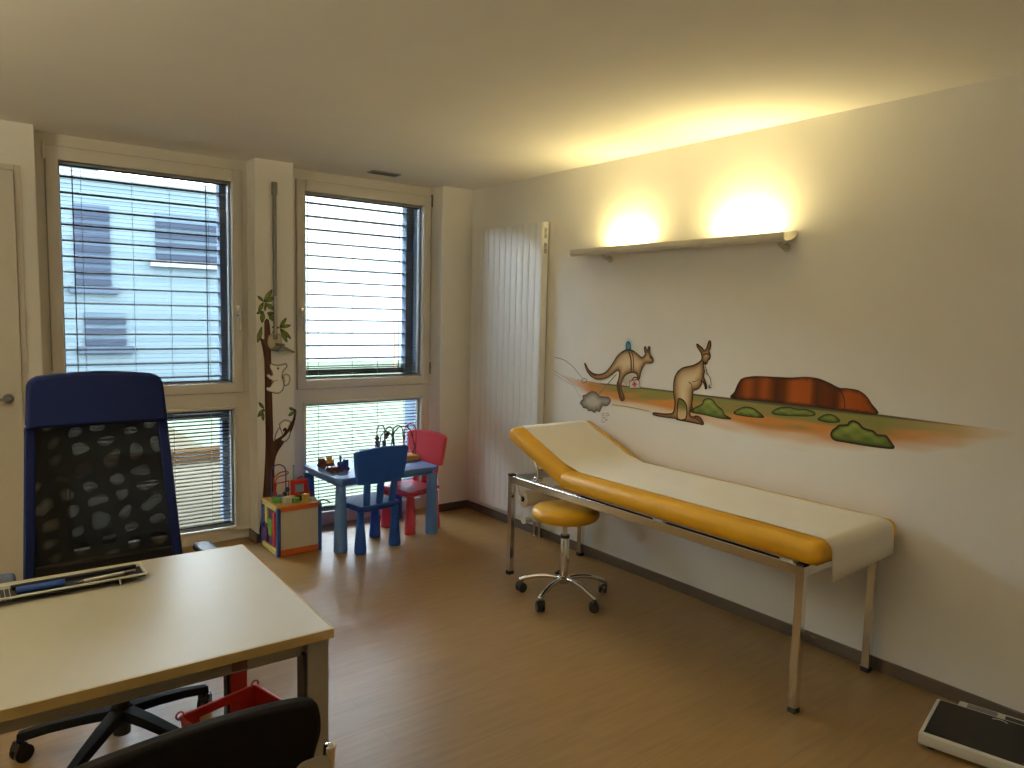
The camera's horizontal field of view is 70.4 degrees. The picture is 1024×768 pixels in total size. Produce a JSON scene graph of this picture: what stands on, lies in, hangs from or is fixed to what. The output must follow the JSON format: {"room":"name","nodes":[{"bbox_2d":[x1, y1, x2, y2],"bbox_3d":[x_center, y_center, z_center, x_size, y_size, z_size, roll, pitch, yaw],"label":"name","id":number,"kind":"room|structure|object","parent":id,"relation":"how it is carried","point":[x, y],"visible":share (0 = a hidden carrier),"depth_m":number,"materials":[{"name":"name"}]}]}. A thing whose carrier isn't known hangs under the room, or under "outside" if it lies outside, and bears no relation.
{"room":"examination room","nodes":[
{"label":"examination room","id":0,"kind":"room"},
{"bbox_2d":[0,120,42,422],"bbox_3d":[-3.484,-0.113,3.452,2.083,2.481,0.295,-3,7,-37],"label":"wall","id":1,"kind":"structure","parent":0,"point":[16,138],"depth_m":3.88,"materials":[{"name":"white paint"}]},
{"bbox_2d":[0,169,23,580],"bbox_3d":[-2.970,0.010,3.614,0.885,2.220,0.097,-3,7,-37],"label":"door","id":2,"kind":"structure","parent":1,"relation":"in","point":[11,401],"depth_m":3.87,"materials":[{"name":"white paint"}]},
{"bbox_2d":[0,163,27,427],"bbox_3d":[-3.008,-0.008,3.637,0.975,2.260,0.012,-3,7,-37],"label":"trim","id":3,"kind":"structure","parent":1,"relation":"attached to","point":[16,168],"depth_m":3.87,"materials":[{"name":"white paint"}]},
{"bbox_2d":[246,158,294,533],"bbox_3d":[-1.637,-0.205,4.869,0.248,2.481,0.295,-3,7,-37],"label":"wall pier","id":4,"kind":"object","parent":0,"point":[260,172],"visible":0.64,"depth_m":4.72,"materials":[{"name":"white paint"}]},
{"bbox_2d":[249,528,260,542],"bbox_3d":[-1.619,1.007,4.924,0.272,0.060,0.167,-3,7,-37],"label":"baseboard","id":5,"kind":"object","parent":4,"relation":"attached to","point":[253,535],"visible":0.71,"depth_m":4.81,"materials":[{"name":"brown wood"}]},
{"bbox_2d":[256,290,295,533],"bbox_3d":[-1.549,0.211,4.794,0.260,1.656,0.002,-3,7,-37],"label":"mural","id":6,"kind":"object","parent":4,"relation":"attached to","point":[274,382],"visible":0.88,"depth_m":4.77,"materials":[{"name":"paint"}]},
{"bbox_2d":[271,182,294,352],"bbox_3d":[-1.476,-0.745,4.663,0.114,1.087,0.130,-3,7,-37],"label":"gauge","id":7,"kind":"object","parent":4,"relation":"attached to","point":[278,347],"visible":1,"depth_m":4.68,"materials":[{"name":"grey metal"}]},
{"bbox_2d":[225,186,416,519],"bbox_3d":[-2.484,-0.186,4.467,4.908,2.481,0.180,-3,7,-37],"label":"wall","id":8,"kind":"structure","parent":0,"point":[414,273],"depth_m":5.66,"materials":[{"name":"white plaster"}]},
{"bbox_2d":[33,131,249,547],"bbox_3d":[-2.210,-0.179,4.456,1.164,2.481,0.163,-3,7,-37],"label":"window","id":9,"kind":"structure","parent":8,"relation":"in","point":[51,150],"depth_m":4.55,"materials":[{"name":"white paint"}]},
{"bbox_2d":[59,164,228,519],"bbox_3d":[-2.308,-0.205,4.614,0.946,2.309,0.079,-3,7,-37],"label":"blind","id":10,"kind":"object","parent":9,"relation":"attached to","point":[221,263],"visible":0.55,"depth_m":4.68,"materials":[{"name":"metal"}]},
{"bbox_2d":[167,410,230,529],"bbox_3d":[-2.243,0.567,4.566,0.920,0.763,0.026,-3,7,-37],"label":"blind","id":11,"kind":"object","parent":9,"relation":"attached to","point":[217,411],"visible":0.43,"depth_m":4.74,"materials":[{"name":"metal"}]},
{"bbox_2d":[293,168,432,524],"bbox_3d":[-1.098,-0.234,5.308,1.143,2.481,0.163,-3,7,-37],"label":"window","id":12,"kind":"structure","parent":8,"relation":"in","point":[322,390],"depth_m":5.25,"materials":[{"name":"white paint"}]},
{"bbox_2d":[306,399,416,508],"bbox_3d":[-1.115,0.511,5.431,0.905,0.763,0.026,-3,7,-37],"label":"blind","id":13,"kind":"object","parent":12,"relation":"attached to","point":[402,400],"visible":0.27,"depth_m":5.34,"materials":[{"name":"metal"}]},
{"bbox_2d":[305,194,418,377],"bbox_3d":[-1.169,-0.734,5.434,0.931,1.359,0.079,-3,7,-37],"label":"blind","id":14,"kind":"object","parent":12,"relation":"attached to","point":[406,337],"visible":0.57,"depth_m":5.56,"materials":[{"name":"metal"}]},
{"bbox_2d":[429,186,472,503],"bbox_3d":[-0.525,-0.260,5.721,0.270,2.481,0.295,-3,7,-37],"label":"wall","id":15,"kind":"structure","parent":0,"point":[452,209],"depth_m":5.58,"materials":[{"name":"white paint"}]},
{"bbox_2d":[438,500,466,511],"bbox_3d":[-0.518,0.952,5.769,0.269,0.060,0.167,-3,7,-37],"label":"baseboard","id":16,"kind":"structure","parent":15,"relation":"attached to","point":[458,504],"depth_m":5.71,"materials":[{"name":"brown wood"}]},
{"bbox_2d":[0,507,986,767],"bbox_3d":[-0.532,1.374,2.188,5.108,0.100,6.450,-3,7,-37],"label":"floor","id":17,"kind":"structure","parent":0,"point":[437,659],"depth_m":3.10,"materials":[{"name":"brown wood"}]},
{"bbox_2d":[0,371,216,767],"bbox_3d":[-1.383,0.623,2.526,0.700,1.292,0.680,-3,7,-37],"label":"office chair","id":18,"kind":"object","parent":17,"relation":"on","point":[99,485],"visible":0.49,"depth_m":2.67,"materials":[{"name":"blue fabric"}]},
{"bbox_2d":[0,544,333,756],"bbox_3d":[-1.349,0.981,1.740,1.628,0.730,0.843,-3,7,-37],"label":"office desk","id":19,"kind":"object","parent":17,"relation":"on","point":[199,616],"visible":0.88,"depth_m":1.83,"materials":[{"name":"beige laminate"}]},
{"bbox_2d":[0,562,147,601],"bbox_3d":[-1.368,0.576,1.992,0.654,0.024,0.117,-3,7,-37],"label":"wire tray","id":20,"kind":"object","parent":19,"relation":"on","point":[71,580],"visible":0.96,"depth_m":2.08,"materials":[{"name":"grey metal"}]},
{"bbox_2d":[16,579,65,593],"bbox_3d":[-1.308,0.563,2.018,0.115,0.021,0.021,-3,7,-36],"label":"marker pen","id":21,"kind":"object","parent":20,"relation":"in","point":[56,583],"visible":1,"depth_m":2.01,"materials":[{"name":"blue paint"}]},
{"bbox_2d":[78,569,135,582],"bbox_3d":[-1.182,0.561,2.120,0.151,0.011,0.011,-4,7,-43],"label":"ballpoint pen","id":22,"kind":"object","parent":20,"relation":"in","point":[131,570],"visible":1,"depth_m":2.12,"materials":[{"name":"white plastic"}]},
{"bbox_2d":[75,697,335,767],"bbox_3d":[-0.716,0.986,1.520,0.520,0.769,0.520,-3,7,-37],"label":"chair","id":23,"kind":"object","parent":17,"relation":"on","point":[285,733],"visible":1,"depth_m":1.35,"materials":[{"name":"black fabric"}]},
{"bbox_2d":[175,679,282,726],"bbox_3d":[-0.809,1.159,2.235,0.354,0.306,0.285,6,7,38],"label":"plastic basket","id":24,"kind":"object","parent":17,"relation":"on","point":[253,695],"visible":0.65,"depth_m":2.36,"materials":[{"name":"red plastic"}]},
{"bbox_2d":[261,464,329,557],"bbox_3d":[-1.399,0.792,4.710,0.359,0.539,0.296,-3,7,-37],"label":"cube","id":25,"kind":"object","parent":17,"relation":"on","point":[291,523],"visible":1,"depth_m":4.62,"materials":[{"name":"blue paint"}]},
{"bbox_2d":[304,459,437,553],"bbox_3d":[-0.978,0.800,5.035,0.798,0.480,0.592,-3,7,-37],"label":"table","id":26,"kind":"object","parent":17,"relation":"on","point":[413,468],"visible":0.58,"depth_m":4.91,"materials":[{"name":"blue plastic"}]},
{"bbox_2d":[317,456,334,468],"bbox_3d":[-1.253,0.527,4.891,0.100,0.077,0.070,-3,7,-37],"label":"toy truck","id":27,"kind":"object","parent":26,"relation":"on","point":[322,462],"visible":0.96,"depth_m":4.87,"materials":[{"name":"brown wood"}]},
{"bbox_2d":[326,466,339,473],"bbox_3d":[-1.174,0.560,4.765,0.070,0.039,0.068,-3,7,-37],"label":"wagon","id":28,"kind":"object","parent":26,"relation":"on","point":[331,469],"visible":1,"depth_m":4.75,"materials":[{"name":"red paint"}]},
{"bbox_2d":[337,456,349,471],"bbox_3d":[-1.123,0.525,4.819,0.073,0.102,0.060,-3,7,-37],"label":"engine","id":29,"kind":"object","parent":26,"relation":"on","point":[343,465],"visible":0.9,"depth_m":4.81,"materials":[{"name":"blue paint"}]},
{"bbox_2d":[375,423,419,460],"bbox_3d":[-0.834,0.413,5.167,0.350,0.270,0.125,-3,7,-37],"label":"bead maze","id":30,"kind":"object","parent":26,"relation":"on","point":[411,456],"visible":0.62,"depth_m":5.18,"materials":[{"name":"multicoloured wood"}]},
{"bbox_2d":[346,445,407,554],"bbox_3d":[-0.926,0.724,4.782,0.404,0.683,0.365,-3,7,-37],"label":"chair","id":31,"kind":"object","parent":17,"relation":"on","point":[377,465],"visible":0.87,"depth_m":4.67,"materials":[{"name":"blue plastic"}]},
{"bbox_2d":[380,429,446,535],"bbox_3d":[-0.715,0.688,5.214,0.403,0.683,0.344,6,7,41],"label":"chair","id":32,"kind":"object","parent":17,"relation":"on","point":[430,445],"visible":0.66,"depth_m":5.20,"materials":[{"name":"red plastic"}]},
{"bbox_2d":[515,500,606,612],"bbox_3d":[0.303,0.918,3.948,0.518,0.513,0.496,-3,7,-37],"label":"stool","id":33,"kind":"object","parent":17,"relation":"on","point":[565,514],"visible":0.99,"depth_m":3.89,"materials":[{"name":"yellow plastic"}]},
{"bbox_2d":[506,421,896,714],"bbox_3d":[0.799,0.765,3.708,0.657,0.886,1.965,-3,7,-37],"label":"examination table","id":34,"kind":"object","parent":17,"relation":"on","point":[813,554],"visible":0.62,"depth_m":3.20,"materials":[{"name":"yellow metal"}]},
{"bbox_2d":[518,485,583,506],"bbox_3d":[0.265,0.643,4.408,0.534,0.134,0.094,-3,7,-37],"label":"paper roll","id":35,"kind":"object","parent":34,"relation":"hanging from","point":[530,497],"visible":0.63,"depth_m":4.27,"materials":[{"name":"white paper"}]},
{"bbox_2d":[523,420,893,582],"bbox_3d":[0.838,0.492,3.656,0.500,0.346,1.913,-3,7,-37],"label":"paper sheet","id":36,"kind":"object","parent":34,"relation":"on","point":[856,540],"visible":1,"depth_m":3.40,"materials":[{"name":"white paper"}]},
{"bbox_2d":[918,699,1023,767],"bbox_3d":[1.757,1.300,2.667,0.402,0.065,0.384,6,7,40],"label":"scale","id":37,"kind":"object","parent":17,"relation":"on","point":[984,737],"visible":1,"depth_m":2.64,"materials":[{"name":"white plastic"}]},
{"bbox_2d":[0,0,1023,189],"bbox_3d":[-0.489,-1.231,1.798,5.308,0.200,6.650,-3,7,-37],"label":"ceiling","id":38,"kind":"structure","parent":0,"point":[464,94],"depth_m":2.82,"materials":[{"name":"paint"}]},
{"bbox_2d":[367,170,400,176],"bbox_3d":[-0.873,-1.438,4.967,0.210,0.008,0.090,-3,7,-37],"label":"ceiling vent","id":39,"kind":"object","parent":38,"relation":"in","point":[372,171],"visible":1,"depth_m":4.95,"materials":[{"name":"grey metal"}]},
{"bbox_2d":[467,73,1023,712],"bbox_3d":[1.442,0.043,3.562,0.200,2.581,6.450,-3,7,-37],"label":"wall","id":40,"kind":"structure","parent":0,"point":[900,282],"depth_m":3.29,"materials":[{"name":"white paint"}]},
{"bbox_2d":[468,222,548,538],"bbox_3d":[-0.059,-0.043,5.247,0.124,2.161,0.869,-3,7,-37],"label":"radiator","id":41,"kind":"object","parent":40,"relation":"attached to","point":[508,332],"visible":0.96,"depth_m":5.22,"materials":[{"name":"white metal"}]},
{"bbox_2d":[570,231,797,262],"bbox_3d":[0.861,-0.743,4.000,0.127,0.098,1.480,-3,7,-37],"label":"wall lamp","id":42,"kind":"object","parent":40,"relation":"attached to","point":[778,237],"visible":1,"depth_m":3.79,"materials":[{"name":"metal"}]},
{"bbox_2d":[467,500,1023,719],"bbox_3d":[1.466,1.222,3.432,0.012,0.060,6.005,-3,7,-37],"label":"baseboard","id":43,"kind":"structure","parent":40,"relation":"attached to","point":[939,688],"depth_m":3.62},
{"bbox_2d":[553,337,1017,455],"bbox_3d":[1.103,0.045,3.837,0.003,0.548,2.716,-3,7,-37],"label":"wall mural","id":44,"kind":"object","parent":40,"relation":"attached to","point":[800,414],"visible":1,"depth_m":3.55,"materials":[{"name":"paint"}]},
{"bbox_2d":[626,341,630,350],"bbox_3d":[0.697,-0.227,4.346,0.001,0.059,0.044,-3,7,-37],"label":"light","id":45,"kind":"object","parent":44,"relation":"attached to","point":[628,343],"depth_m":4.35,"materials":[{"name":"paint"}]},
{"label":"outside","id":46,"kind":"structure","parent":0,"visible":0},
{"bbox_2d":[167,360,404,505],"bbox_3d":[-7.982,-1.747,34.960,90.000,0.230,54.860,-3,7,-37],"label":"lawn","id":47,"kind":"structure","parent":46,"point":[373,361],"depth_m":10.25,"materials":[{"name":"green plant"}]},
{"bbox_2d":[59,166,218,381],"bbox_3d":[-14.654,-2.151,10.574,17.793,5.057,9.100,-3,7,-37],"label":"apartment building","id":48,"kind":"structure","parent":47,"relation":"on","point":[113,266],"depth_m":11.68,"materials":[{"name":"white concrete"}]},
{"bbox_2d":[74,210,111,285],"bbox_3d":[-6.470,-2.086,11.211,0.480,1.115,0.025,-3,7,-37],"label":"shutter","id":49,"kind":"object","parent":48,"relation":"hanging from","point":[95,265],"depth_m":11.22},
{"bbox_2d":[84,317,126,344],"bbox_3d":[-6.386,-0.827,11.419,0.570,0.435,0.025,-3,7,-37],"label":"shutter","id":50,"kind":"object","parent":48,"relation":"hanging from","point":[106,326],"depth_m":11.42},
{"bbox_2d":[156,221,216,262],"bbox_3d":[-5.348,-2.346,12.048,1.017,0.605,0.025,-3,7,-37],"label":"shutter","id":51,"kind":"object","parent":48,"relation":"hanging from","point":[185,255],"depth_m":12.01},
{"bbox_2d":[168,426,224,526],"bbox_3d":[-7.001,0.901,6.144,8.300,0.035,7.750,-3,7,-37],"label":"terrace","id":52,"kind":"object","parent":47,"relation":"on","point":[175,432],"visible":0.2,"depth_m":6.61,"materials":[{"name":"grey concrete"}]},
{"bbox_2d":[171,447,219,465],"bbox_3d":[-5.575,0.865,5.910,6.280,0.152,0.150,-3,7,-37],"label":"timber beam","id":53,"kind":"structure","parent":52,"relation":"on","point":[210,448],"depth_m":7.57,"materials":[{"name":"brown wood"}]},
{"bbox_2d":[214,185,401,361],"bbox_3d":[-1.307,-6.031,31.650,20.298,9.400,8.100,-3,7,-37],"label":"sky","id":54,"kind":"structure","parent":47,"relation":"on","point":[322,301],"depth_m":23.88,"materials":[{"name":"white"}]},
{"bbox_2d":[379,292,401,373],"bbox_3d":[-2.632,-1.016,16.320,0.688,2.173,0.807,3,6,21],"label":"sapling","id":55,"kind":"object","parent":47,"relation":"on","point":[393,299],"visible":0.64,"depth_m":16.20,"materials":[{"name":"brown wood"}]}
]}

